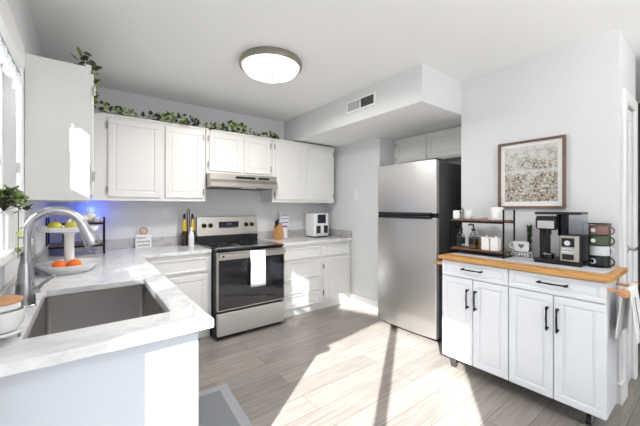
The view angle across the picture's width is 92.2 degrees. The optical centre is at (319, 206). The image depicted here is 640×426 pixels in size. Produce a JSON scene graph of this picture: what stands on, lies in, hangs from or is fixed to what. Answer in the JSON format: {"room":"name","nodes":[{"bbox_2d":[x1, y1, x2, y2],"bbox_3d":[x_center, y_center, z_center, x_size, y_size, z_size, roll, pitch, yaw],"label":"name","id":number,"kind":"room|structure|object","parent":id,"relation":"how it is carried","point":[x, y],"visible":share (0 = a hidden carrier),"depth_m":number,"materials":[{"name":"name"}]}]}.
{"room":"kitchen","nodes":[
{"label":"kitchen","id":0,"kind":"room"},
{"bbox_2d":[0,0,48,289],"bbox_3d":[-0.374,0.065,-0.078,0.150,2.530,7.230,0,0,-37],"label":"wall","id":1,"kind":"structure","parent":0,"point":[20,10],"depth_m":1.78,"materials":[{"name":"paint"}]},
{"bbox_2d":[0,0,32,266],"bbox_3d":[-1.283,-0.320,1.181,0.190,1.020,1.135,0,0,-37],"label":"window","id":2,"kind":"structure","parent":1,"relation":"in","point":[11,100],"depth_m":1.57,"materials":[{"name":"glass"}]},
{"bbox_2d":[0,33,21,90],"bbox_3d":[-1.259,-0.631,1.205,0.025,0.110,0.963,0,0,-37],"label":"window valance","id":3,"kind":"object","parent":2,"relation":"hanging from","point":[6,57],"visible":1,"depth_m":1.36,"materials":[{"name":"white fabric"}]},
{"bbox_2d":[0,184,32,258],"bbox_3d":[-1.182,0.053,1.163,0.149,0.275,0.310,0,0,-37],"label":"potted plant","id":4,"kind":"object","parent":2,"relation":"on","point":[11,222],"visible":1,"depth_m":1.14,"materials":[{"name":"green plant"}]},
{"bbox_2d":[0,243,50,295],"bbox_3d":[-1.714,0.380,1.823,0.018,0.099,2.577,0,0,-37],"label":"backsplash","id":5,"kind":"structure","parent":1,"relation":"attached to","point":[9,289],"depth_m":1.90,"materials":[{"name":"stone"}]},
{"bbox_2d":[25,53,94,202],"bbox_3d":[-1.840,-0.454,2.236,0.318,0.828,1.092,0,0,-37],"label":"upper cabinet","id":6,"kind":"object","parent":1,"relation":"attached to","point":[59,95],"visible":0.99,"depth_m":1.80,"materials":[{"name":"wood"}]},
{"bbox_2d":[72,46,101,107],"bbox_3d":[-1.696,-0.921,2.286,0.156,0.168,1.042,0,0,-33],"label":"garland","id":7,"kind":"object","parent":6,"relation":"on","point":[83,58],"visible":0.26,"depth_m":1.95,"materials":[{"name":"green plant"}]},
{"bbox_2d":[49,87,324,252],"bbox_3d":[-1.071,0.065,4.030,4.020,2.530,0.150,0,0,-37],"label":"wall","id":8,"kind":"structure","parent":0,"point":[123,219],"depth_m":3.51,"materials":[{"name":"paint"}]},
{"bbox_2d":[86,207,94,211],"bbox_3d":[-2.249,0.075,3.019,0.080,0.150,0.029,0,0,-37],"label":"night light","id":9,"kind":"object","parent":8,"relation":"attached to","point":[87,208],"visible":0.22,"depth_m":3.03,"materials":[{"name":"white plastic"}]},
{"bbox_2d":[52,236,181,252],"bbox_3d":[-1.977,0.380,3.230,1.266,0.099,0.019,0,0,-37],"label":"backsplash","id":10,"kind":"structure","parent":8,"relation":"attached to","point":[169,240],"depth_m":3.17,"materials":[{"name":"stone"}]},
{"bbox_2d":[90,111,205,201],"bbox_3d":[-1.776,-0.464,3.182,1.072,0.808,0.341,0,0,-37],"label":"upper cabinet","id":11,"kind":"object","parent":8,"relation":"attached to","point":[136,159],"visible":0.94,"depth_m":3.03,"materials":[{"name":"wood"}]},
{"bbox_2d":[98,101,199,126],"bbox_3d":[-1.665,-0.919,3.083,0.913,0.147,0.165,0,0,-37],"label":"garland","id":12,"kind":"object","parent":11,"relation":"on","point":[167,115],"visible":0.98,"depth_m":3.10,"materials":[{"name":"green plant"}]},
{"bbox_2d":[205,128,271,176],"bbox_3d":[-1.021,-0.619,3.757,0.814,0.498,0.341,0,0,-37],"label":"upper cabinet","id":13,"kind":"object","parent":8,"relation":"attached to","point":[226,152],"visible":0.97,"depth_m":3.59,"materials":[{"name":"wood"}]},
{"bbox_2d":[203,120,278,138],"bbox_3d":[-0.899,-0.921,3.659,0.956,0.164,0.159,0,0,-37],"label":"garland","id":14,"kind":"object","parent":13,"relation":"on","point":[223,127],"visible":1,"depth_m":3.61,"materials":[{"name":"green plant"}]},
{"bbox_2d":[205,172,277,190],"bbox_3d":[-0.978,-0.291,3.702,0.810,0.158,0.465,0,0,-37],"label":"range hood","id":15,"kind":"object","parent":8,"relation":"attached to","point":[223,181],"visible":0.91,"depth_m":3.50,"materials":[{"name":"silver metal"}]},
{"bbox_2d":[236,176,255,179],"bbox_3d":[-0.852,-0.333,3.536,0.240,0.025,0.006,0,0,-37],"label":"vent grille","id":16,"kind":"object","parent":15,"relation":"attached to","point":[237,177],"depth_m":3.54,"materials":[{"name":"black metal"}]},
{"bbox_2d":[257,229,305,238],"bbox_3d":[-0.392,0.380,4.437,1.142,0.099,0.019,0,0,-37],"label":"backsplash","id":17,"kind":"structure","parent":8,"relation":"attached to","point":[302,232],"depth_m":4.38,"materials":[{"name":"stone"}]},
{"bbox_2d":[261,138,333,202],"bbox_3d":[-0.288,-0.464,4.315,1.015,0.808,0.341,0,0,-37],"label":"upper cabinet","id":18,"kind":"object","parent":8,"relation":"attached to","point":[304,172],"visible":0.98,"depth_m":4.14,"materials":[{"name":"wood"}]},
{"bbox_2d":[27,0,639,121],"bbox_3d":[1.750,-1.250,1.647,5.620,0.100,7.400,0,0,-37],"label":"ceiling","id":19,"kind":"structure","parent":0,"point":[183,51],"depth_m":2.17,"materials":[{"name":"paint"}]},
{"bbox_2d":[239,46,301,82],"bbox_3d":[-0.405,-1.126,2.545,0.513,0.146,0.513,0,0,-37],"label":"ceiling lamp","id":20,"kind":"object","parent":19,"relation":"attached to","point":[267,64],"visible":1,"depth_m":2.40,"materials":[{"name":"white glass"}]},
{"bbox_2d":[325,137,460,300],"bbox_3d":[1.004,0.065,4.103,0.630,2.530,2.250,0,0,-37],"label":"wall","id":21,"kind":"structure","parent":0,"point":[356,165],"depth_m":4.16,"materials":[{"name":"paint"}]},
{"bbox_2d":[328,229,351,237],"bbox_3d":[0.253,0.380,4.547,0.018,0.099,0.627,0,0,-37],"label":"backsplash","id":22,"kind":"structure","parent":21,"relation":"attached to","point":[334,232],"depth_m":4.47,"materials":[{"name":"stone"}]},
{"bbox_2d":[354,190,357,198],"bbox_3d":[0.497,-0.170,4.238,0.010,0.116,0.072,0,0,-37],"label":"light switch","id":23,"kind":"object","parent":21,"relation":"attached to","point":[355,191],"visible":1,"depth_m":4.23,"materials":[{"name":"white plastic"}]},
{"bbox_2d":[349,292,377,310],"bbox_3d":[0.680,1.265,4.185,0.246,0.130,0.566,0,0,-37],"label":"baseboard","id":24,"kind":"structure","parent":21,"relation":"attached to","point":[369,303],"depth_m":4.10,"materials":[{"name":"paint"}]},
{"bbox_2d":[284,64,460,147],"bbox_3d":[0.672,-1.045,3.850,1.264,0.310,2.250,0,0,-37],"label":"soffit","id":25,"kind":"object","parent":21,"relation":"attached to","point":[421,82],"depth_m":2.90,"materials":[{"name":"paint"}]},
{"bbox_2d":[346,92,375,113],"bbox_3d":[0.410,-1.055,3.141,0.011,0.124,0.410,0,0,-37],"label":"air vent","id":26,"kind":"object","parent":25,"relation":"attached to","point":[368,100],"visible":1,"depth_m":3.13,"materials":[{"name":"white metal"}]},
{"bbox_2d":[298,101,460,146],"bbox_3d":[0.672,-0.888,3.637,1.002,0.004,1.908,0,0,-37],"label":"soffit","id":27,"kind":"object","parent":21,"relation":"attached to","point":[420,117],"depth_m":3.35,"materials":[{"name":"paint"}]},
{"bbox_2d":[394,126,460,163],"bbox_3d":[1.409,-0.717,3.703,0.267,0.334,1.113,0,0,-37],"label":"upper cabinet","id":28,"kind":"object","parent":21,"relation":"attached to","point":[445,144],"visible":0.64,"depth_m":3.63,"materials":[{"name":"wood"}]},
{"bbox_2d":[198,301,639,425],"bbox_3d":[1.750,1.380,1.647,5.620,0.100,7.400,0,0,-37],"label":"floor","id":29,"kind":"structure","parent":0,"point":[342,364],"depth_m":2.33,"materials":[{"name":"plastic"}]},
{"bbox_2d":[0,331,197,425],"bbox_3d":[-1.300,0.898,1.798,0.645,0.863,1.885,0,0,-37],"label":"base cabinet","id":30,"kind":"object","parent":29,"relation":"on","point":[155,383],"visible":0.41,"depth_m":1.06,"materials":[{"name":"white wood"}]},
{"bbox_2d":[0,245,213,377],"bbox_3d":[-1.207,0.448,2.203,1.286,0.035,2.587,0,0,-37],"label":"countertop","id":31,"kind":"structure","parent":30,"relation":"on","point":[124,267],"depth_m":1.20,"materials":[{"name":"white stone"}]},
{"bbox_2d":[0,324,25,338],"bbox_3d":[-1.017,0.412,0.985,0.112,0.036,0.112,0,0,-37],"label":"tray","id":32,"kind":"object","parent":31,"relation":"on","point":[21,327],"visible":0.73,"depth_m":0.98,"materials":[{"name":"white ceramic"}]},
{"bbox_2d":[0,305,25,333],"bbox_3d":[-1.017,0.362,0.985,0.111,0.065,0.111,0,0,-37],"label":"bowl","id":33,"kind":"object","parent":32,"relation":"on","point":[9,321],"visible":0.9,"depth_m":0.97,"materials":[{"name":"white ceramic"}]},
{"bbox_2d":[0,295,23,312],"bbox_3d":[-1.017,0.310,0.985,0.100,0.040,0.100,0,0,-37],"label":"brush","id":34,"kind":"object","parent":33,"relation":"in","point":[8,303],"visible":1,"depth_m":0.98,"materials":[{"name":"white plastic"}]},
{"bbox_2d":[15,206,100,308],"bbox_3d":[-1.178,0.213,1.397,0.301,0.433,0.072,0,0,-37],"label":"faucet","id":35,"kind":"object","parent":31,"relation":"on","point":[25,286],"visible":0.91,"depth_m":1.33,"materials":[{"name":"silver metal"}]},
{"bbox_2d":[35,225,101,274],"bbox_3d":[-1.667,0.279,2.049,0.354,0.302,0.354,0,0,-37],"label":"fruit stand","id":36,"kind":"object","parent":31,"relation":"on","point":[87,263],"visible":0.84,"depth_m":2.01,"materials":[{"name":"white ceramic"}]},
{"bbox_2d":[47,219,62,227],"bbox_3d":[-1.687,0.112,1.958,0.078,0.080,0.077,0,0,-37],"label":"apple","id":37,"kind":"object","parent":36,"relation":"on","point":[54,224],"visible":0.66,"depth_m":1.94,"materials":[{"name":"yellow food"}]},
{"bbox_2d":[51,261,66,266],"bbox_3d":[-1.660,0.372,1.960,0.077,0.062,0.077,0,0,-37],"label":"orange","id":38,"kind":"object","parent":36,"relation":"on","point":[56,263],"visible":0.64,"depth_m":1.94,"materials":[{"name":"orange food"}]},
{"bbox_2d":[36,225,98,232],"bbox_3d":[-1.667,0.148,2.049,0.330,0.040,0.330,0,0,-37],"label":"tray","id":39,"kind":"object","parent":36,"relation":"on","point":[43,229],"depth_m":1.92,"materials":[{"name":"white ceramic"}]},
{"bbox_2d":[35,258,101,274],"bbox_3d":[-1.667,0.399,2.049,0.354,0.062,0.354,0,0,-37],"label":"tray","id":40,"kind":"object","parent":36,"relation":"on","point":[87,263],"depth_m":1.98,"materials":[{"name":"white ceramic"}]},
{"bbox_2d":[64,222,76,227],"bbox_3d":[-1.613,0.112,2.002,0.077,0.080,0.078,0,0,-5],"label":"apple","id":41,"kind":"object","parent":36,"relation":"on","point":[69,224],"visible":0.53,"depth_m":1.98,"materials":[{"name":"yellow food"}]},
{"bbox_2d":[67,259,81,265],"bbox_3d":[-1.603,0.372,2.010,0.077,0.062,0.077,0,0,-37],"label":"orange","id":42,"kind":"object","parent":36,"relation":"on","point":[74,262],"visible":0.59,"depth_m":1.99,"materials":[{"name":"orange food"}]},
{"bbox_2d":[46,216,104,253],"bbox_3d":[-2.205,0.261,2.796,0.412,0.338,0.212,0,0,-37],"label":"shelf","id":43,"kind":"object","parent":31,"relation":"on","point":[80,245],"visible":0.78,"depth_m":2.77,"materials":[{"name":"black metal"}]},
{"bbox_2d":[83,209,96,221],"bbox_3d":[-2.134,0.078,2.850,0.110,0.122,0.110,0,0,-37],"label":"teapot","id":44,"kind":"object","parent":43,"relation":"on","point":[89,213],"visible":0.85,"depth_m":2.82,"materials":[{"name":"white ceramic"}]},
{"bbox_2d":[93,217,102,221],"bbox_3d":[-2.069,0.117,2.857,0.077,0.045,0.064,0,0,-3],"label":"mug","id":45,"kind":"object","parent":43,"relation":"on","point":[95,219],"visible":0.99,"depth_m":2.84,"materials":[{"name":"white ceramic"}]},
{"bbox_2d":[26,284,165,338],"bbox_3d":[-1.016,0.585,1.429,0.469,0.237,0.759,0,0,-37],"label":"sink","id":46,"kind":"object","parent":31,"relation":"in","point":[66,312],"visible":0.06,"depth_m":1.69,"materials":[{"name":"metal"}]},
{"bbox_2d":[135,227,151,247],"bbox_3d":[-1.871,0.320,3.264,0.150,0.221,0.021,0,0,-37],"label":"sign","id":47,"kind":"object","parent":31,"relation":"on","point":[143,240],"visible":1,"depth_m":3.26,"materials":[{"name":"white wood"}]},
{"bbox_2d":[181,209,195,245],"bbox_3d":[-1.482,0.225,3.472,0.151,0.410,0.070,0,0,-37],"label":"holder","id":48,"kind":"object","parent":31,"relation":"on","point":[187,209],"visible":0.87,"depth_m":3.46,"materials":[{"name":"black metal"}]},
{"bbox_2d":[182,214,186,244],"bbox_3d":[-1.516,0.250,3.446,0.054,0.348,0.054,0,0,-37],"label":"oil bottle","id":49,"kind":"object","parent":48,"relation":"in","point":[184,225],"visible":0.97,"depth_m":3.43,"materials":[{"name":"black glass"}]},
{"bbox_2d":[190,214,194,243],"bbox_3d":[-1.448,0.250,3.498,0.054,0.348,0.054,0,0,-37],"label":"oil bottle","id":50,"kind":"object","parent":48,"relation":"in","point":[192,224],"visible":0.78,"depth_m":3.49,"materials":[{"name":"yellow glass"}]},
{"bbox_2d":[188,227,193,245],"bbox_3d":[-1.429,0.326,3.418,0.061,0.208,0.061,0,0,-37],"label":"soap bottle","id":51,"kind":"object","parent":31,"relation":"on","point":[191,234],"visible":0.99,"depth_m":3.40,"materials":[{"name":"white plastic"}]},
{"bbox_2d":[146,253,210,338],"bbox_3d":[-1.533,0.898,3.186,0.622,0.863,0.625,0,0,-37],"label":"base cabinet","id":52,"kind":"object","parent":29,"relation":"on","point":[191,274],"visible":0.39,"depth_m":3.02,"materials":[{"name":"white wood"}]},
{"bbox_2d":[198,384,252,425],"bbox_3d":[-0.516,1.325,1.643,0.430,0.010,1.320,0,0,-34],"label":"floor mat","id":53,"kind":"object","parent":29,"relation":"on","point":[217,406],"visible":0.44,"depth_m":2.01,"materials":[{"name":"grey fabric"}]},
{"bbox_2d":[195,216,285,339],"bbox_3d":[-0.918,0.723,3.535,0.764,1.215,0.803,0,0,-37],"label":"stove","id":54,"kind":"object","parent":29,"relation":"on","point":[237,307],"visible":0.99,"depth_m":3.28,"materials":[{"name":"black metal"}]},
{"bbox_2d":[197,239,283,250],"bbox_3d":[-0.923,0.427,3.542,0.764,0.019,0.705,0,0,-37],"label":"cooktop","id":55,"kind":"object","parent":54,"relation":"in","point":[215,244],"depth_m":3.43,"materials":[{"name":"black glass"}]},
{"bbox_2d":[250,250,265,286],"bbox_3d":[-0.654,0.643,3.243,0.172,0.373,0.033,0,0,-37],"label":"dish towel","id":56,"kind":"object","parent":54,"relation":"hanging from","point":[258,257],"visible":1,"depth_m":3.23,"materials":[{"name":"white fabric"}]},
{"bbox_2d":[282,241,349,317],"bbox_3d":[-0.205,0.898,4.195,1.146,0.863,0.629,0,0,-37],"label":"base cabinet","id":57,"kind":"object","parent":29,"relation":"on","point":[316,276],"visible":0.74,"depth_m":3.93,"materials":[{"name":"wood"}]},
{"bbox_2d":[260,235,351,246],"bbox_3d":[-0.199,0.448,4.199,1.160,0.035,0.632,0,0,-37],"label":"countertop","id":58,"kind":"structure","parent":57,"relation":"on","point":[300,240],"depth_m":4.08,"materials":[{"name":"white stone"}]},
{"bbox_2d":[273,219,283,239],"bbox_3d":[-0.563,0.294,4.120,0.088,0.272,0.138,0,0,38],"label":"knife block","id":59,"kind":"object","parent":58,"relation":"on","point":[278,233],"visible":1,"depth_m":4.09,"materials":[{"name":"brown wood"}]},
{"bbox_2d":[280,212,288,237],"bbox_3d":[-0.497,0.252,4.266,0.150,0.355,0.030,0,0,-37],"label":"note card","id":60,"kind":"object","parent":58,"relation":"on","point":[284,216],"visible":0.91,"depth_m":4.26,"materials":[{"name":"white paper"}]},
{"bbox_2d":[306,213,327,237],"bbox_3d":[-0.039,0.260,4.448,0.269,0.340,0.236,0,0,-37],"label":"air fryer","id":61,"kind":"object","parent":58,"relation":"on","point":[316,223],"visible":1,"depth_m":4.36,"materials":[{"name":"white plastic"}]},
{"bbox_2d":[315,224,320,234],"bbox_3d":[-0.025,0.314,4.323,0.106,0.146,0.012,0,0,-37],"label":"basket","id":62,"kind":"object","parent":61,"relation":"on","point":[317,226],"depth_m":4.31,"materials":[{"name":"white plastic"}]},
{"bbox_2d":[323,224,327,233],"bbox_3d":[0.079,0.314,4.402,0.106,0.146,0.012,0,0,-37],"label":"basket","id":63,"kind":"object","parent":61,"relation":"on","point":[325,226],"depth_m":4.39,"materials":[{"name":"white plastic"}]},
{"bbox_2d":[378,158,460,341],"bbox_3d":[1.167,0.430,3.460,0.810,1.800,0.744,0,0,-37],"label":"refrigerator","id":64,"kind":"object","parent":29,"relation":"on","point":[417,200],"visible":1,"depth_m":3.14,"materials":[{"name":"silver metal"}]},
{"bbox_2d":[434,251,638,425],"bbox_3d":[1.507,0.865,2.296,0.516,0.930,1.205,0,0,-37],"label":"kitchen cart","id":65,"kind":"object","parent":29,"relation":"on","point":[550,332],"visible":0.99,"depth_m":2.02,"materials":[{"name":"white wood"}]},
{"bbox_2d":[527,225,531,251],"bbox_3d":[1.661,0.267,2.441,0.040,0.260,0.040,0,0,-37],"label":"plant","id":66,"kind":"object","parent":65,"relation":"on","point":[529,228],"visible":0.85,"depth_m":2.43,"materials":[{"name":"green plant"}]},
{"bbox_2d":[438,251,627,282],"bbox_3d":[1.510,0.415,2.303,0.503,0.030,1.065,0,0,-37],"label":"countertop","id":67,"kind":"structure","parent":65,"relation":"on","point":[616,273],"depth_m":2.00,"materials":[{"name":"brown wood"}]},
{"bbox_2d":[454,252,616,273],"bbox_3d":[1.542,0.399,2.325,0.330,0.003,0.970,0,0,-37],"label":"table runner","id":68,"kind":"object","parent":65,"relation":"on","point":[586,268],"visible":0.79,"depth_m":2.20,"materials":[{"name":"grey fabric"}]},
{"bbox_2d":[449,210,514,258],"bbox_3d":[1.359,0.209,2.606,0.210,0.375,0.450,0,0,-37],"label":"rack","id":69,"kind":"object","parent":68,"relation":"on","point":[502,252],"visible":0.82,"depth_m":2.49,"materials":[{"name":"black metal"}]},
{"bbox_2d":[453,210,462,218],"bbox_3d":[1.228,0.069,2.728,0.076,0.075,0.093,0,0,-38],"label":"mug","id":70,"kind":"object","parent":69,"relation":"on","point":[456,215],"visible":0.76,"depth_m":2.71,"materials":[{"name":"white ceramic"}]},
{"bbox_2d":[456,223,464,243],"bbox_3d":[1.238,0.247,2.712,0.073,0.211,0.068,0,0,13],"label":"syrup bottle","id":71,"kind":"object","parent":69,"relation":"on","point":[461,240],"visible":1,"depth_m":2.69,"materials":[{"name":"clear glass"}]},
{"bbox_2d":[462,210,472,218],"bbox_3d":[1.294,0.066,2.699,0.068,0.080,0.087,0,0,-6],"label":"mug","id":72,"kind":"object","parent":69,"relation":"on","point":[468,214],"visible":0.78,"depth_m":2.66,"materials":[{"name":"white ceramic"}]},
{"bbox_2d":[468,224,477,244],"bbox_3d":[1.305,0.247,2.624,0.073,0.211,0.068,0,0,13],"label":"syrup bottle","id":73,"kind":"object","parent":69,"relation":"on","point":[472,241],"visible":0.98,"depth_m":2.61,"materials":[{"name":"clear glass"}]},
{"bbox_2d":[468,237,481,248],"bbox_3d":[1.370,0.308,2.665,0.070,0.090,0.140,0,0,-37],"label":"wooden box","id":74,"kind":"object","parent":69,"relation":"on","point":[479,238],"visible":0.48,"depth_m":2.65,"materials":[{"name":"brown wood"}]},
{"bbox_2d":[473,216,487,219],"bbox_3d":[1.349,0.093,2.586,0.116,0.026,0.116,0,0,-37],"label":"dish","id":75,"kind":"object","parent":69,"relation":"on","point":[475,217],"visible":1,"depth_m":2.56,"materials":[{"name":"white ceramic"}]},
{"bbox_2d":[481,235,491,249],"bbox_3d":[1.370,0.293,2.533,0.062,0.120,0.064,0,0,-37],"label":"jar","id":76,"kind":"object","parent":69,"relation":"on","point":[485,241],"visible":0.89,"depth_m":2.51,"materials":[{"name":"white ceramic"}]},
{"bbox_2d":[490,236,500,250],"bbox_3d":[1.412,0.293,2.478,0.062,0.120,0.064,0,0,-37],"label":"jar","id":77,"kind":"object","parent":69,"relation":"on","point":[495,243],"visible":1,"depth_m":2.46,"materials":[{"name":"white ceramic"}]},
{"bbox_2d":[490,207,503,219],"bbox_3d":[1.432,0.053,2.493,0.100,0.106,0.100,0,0,-37],"label":"canister","id":78,"kind":"object","parent":69,"relation":"on","point":[495,212],"visible":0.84,"depth_m":2.45,"materials":[{"name":"white ceramic"}]},
{"bbox_2d":[508,241,533,258],"bbox_3d":[1.583,0.335,2.433,0.031,0.125,0.171,0,0,-37],"label":"coffee sign","id":79,"kind":"object","parent":68,"relation":"on","point":[521,249],"visible":0.99,"depth_m":2.42,"materials":[{"name":"white ceramic"}]},
{"bbox_2d":[534,212,587,266],"bbox_3d":[1.704,0.216,2.179,0.218,0.362,0.272,0,0,-37],"label":"coffee maker","id":80,"kind":"object","parent":68,"relation":"on","point":[573,247],"visible":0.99,"depth_m":2.12,"materials":[{"name":"black plastic"}]},
{"bbox_2d":[542,252,555,258],"bbox_3d":[1.643,0.348,2.207,0.084,0.042,0.084,0,0,-37],"label":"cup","id":81,"kind":"object","parent":80,"relation":"on","point":[545,255],"depth_m":2.19,"materials":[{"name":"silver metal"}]},
{"bbox_2d":[587,223,611,267],"bbox_3d":[1.858,0.253,2.050,0.124,0.288,0.124,0,0,-37],"label":"mug rack","id":82,"kind":"object","parent":68,"relation":"on","point":[588,264],"visible":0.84,"depth_m":2.04,"materials":[{"name":"black metal"}]},
{"bbox_2d":[589,255,614,266],"bbox_3d":[1.860,0.358,2.049,0.121,0.066,0.108,0,0,21],"label":"mug","id":83,"kind":"object","parent":82,"relation":"on","point":[599,261],"visible":0.96,"depth_m":2.01,"materials":[{"name":"black ceramic"}]},
{"bbox_2d":[589,245,614,256],"bbox_3d":[1.857,0.290,2.045,0.108,0.066,0.117,0,0,11],"label":"mug","id":84,"kind":"object","parent":83,"relation":"on","point":[604,251],"visible":0.91,"depth_m":2.01,"materials":[{"name":"white ceramic"}]},
{"bbox_2d":[589,235,614,245],"bbox_3d":[1.862,0.222,2.048,0.118,0.066,0.108,0,0,21],"label":"mug","id":85,"kind":"object","parent":84,"relation":"on","point":[595,240],"visible":0.9,"depth_m":2.01,"materials":[{"name":"green ceramic"}]},
{"bbox_2d":[589,225,614,235],"bbox_3d":[1.862,0.154,2.048,0.118,0.066,0.108,0,0,21],"label":"mug","id":86,"kind":"object","parent":85,"relation":"on","point":[600,230],"visible":0.97,"depth_m":2.01,"materials":[{"name":"pink ceramic"}]},
{"bbox_2d":[615,282,639,343],"bbox_3d":[1.844,0.614,1.821,0.276,0.294,0.106,0,0,-37],"label":"hand towel","id":87,"kind":"object","parent":65,"relation":"hanging from","point":[623,315],"visible":0.88,"depth_m":1.80,"materials":[{"name":"white fabric"}]},
{"bbox_2d":[461,30,635,382],"bbox_3d":[1.980,0.065,2.740,0.730,2.530,1.100,0,0,-37],"label":"wall","id":88,"kind":"structure","parent":0,"point":[574,91],"depth_m":2.35,"materials":[{"name":"paint"}]},
{"bbox_2d":[498,134,565,207],"bbox_3d":[1.692,-0.265,2.486,0.033,0.550,0.470,0,0,-37],"label":"framed picture","id":89,"kind":"object","parent":88,"relation":"attached to","point":[531,173],"visible":0.94,"depth_m":2.47,"materials":[{"name":"beige paper"}]},
{"bbox_2d":[505,142,557,201],"bbox_3d":[1.694,-0.270,2.487,0.002,0.450,0.370,0,0,-37],"label":"print","id":90,"kind":"object","parent":89,"relation":"attached to","point":[531,169],"depth_m":2.47},
{"bbox_2d":[616,379,624,405],"bbox_3d":[1.724,1.260,2.528,0.103,0.140,1.108,0,0,-37],"label":"baseboard","id":91,"kind":"structure","parent":88,"relation":"attached to","point":[620,386],"depth_m":2.07,"materials":[{"name":"paint"}]},
{"bbox_2d":[622,88,637,399],"bbox_3d":[2.293,0.255,2.275,0.495,2.150,0.020,0,0,-37],"label":"trim","id":92,"kind":"structure","parent":88,"relation":"attached to","point":[628,100],"depth_m":2.15,"materials":[{"name":"paint"}]},
{"bbox_2d":[628,109,639,382],"bbox_3d":[2.288,0.291,2.274,0.335,2.053,0.115,0,0,-37],"label":"door","id":93,"kind":"structure","parent":88,"relation":"in","point":[630,249],"depth_m":2.33,"materials":[{"name":"paint"}]},
{"bbox_2d":[638,103,639,298],"bbox_3d":[4.015,0.065,1.909,1.699,2.530,5.070,0,0,-37],"label":"wall","id":94,"kind":"structure","parent":0,"point":[638,103],"depth_m":3.56,"materials":[{"name":"paint"}]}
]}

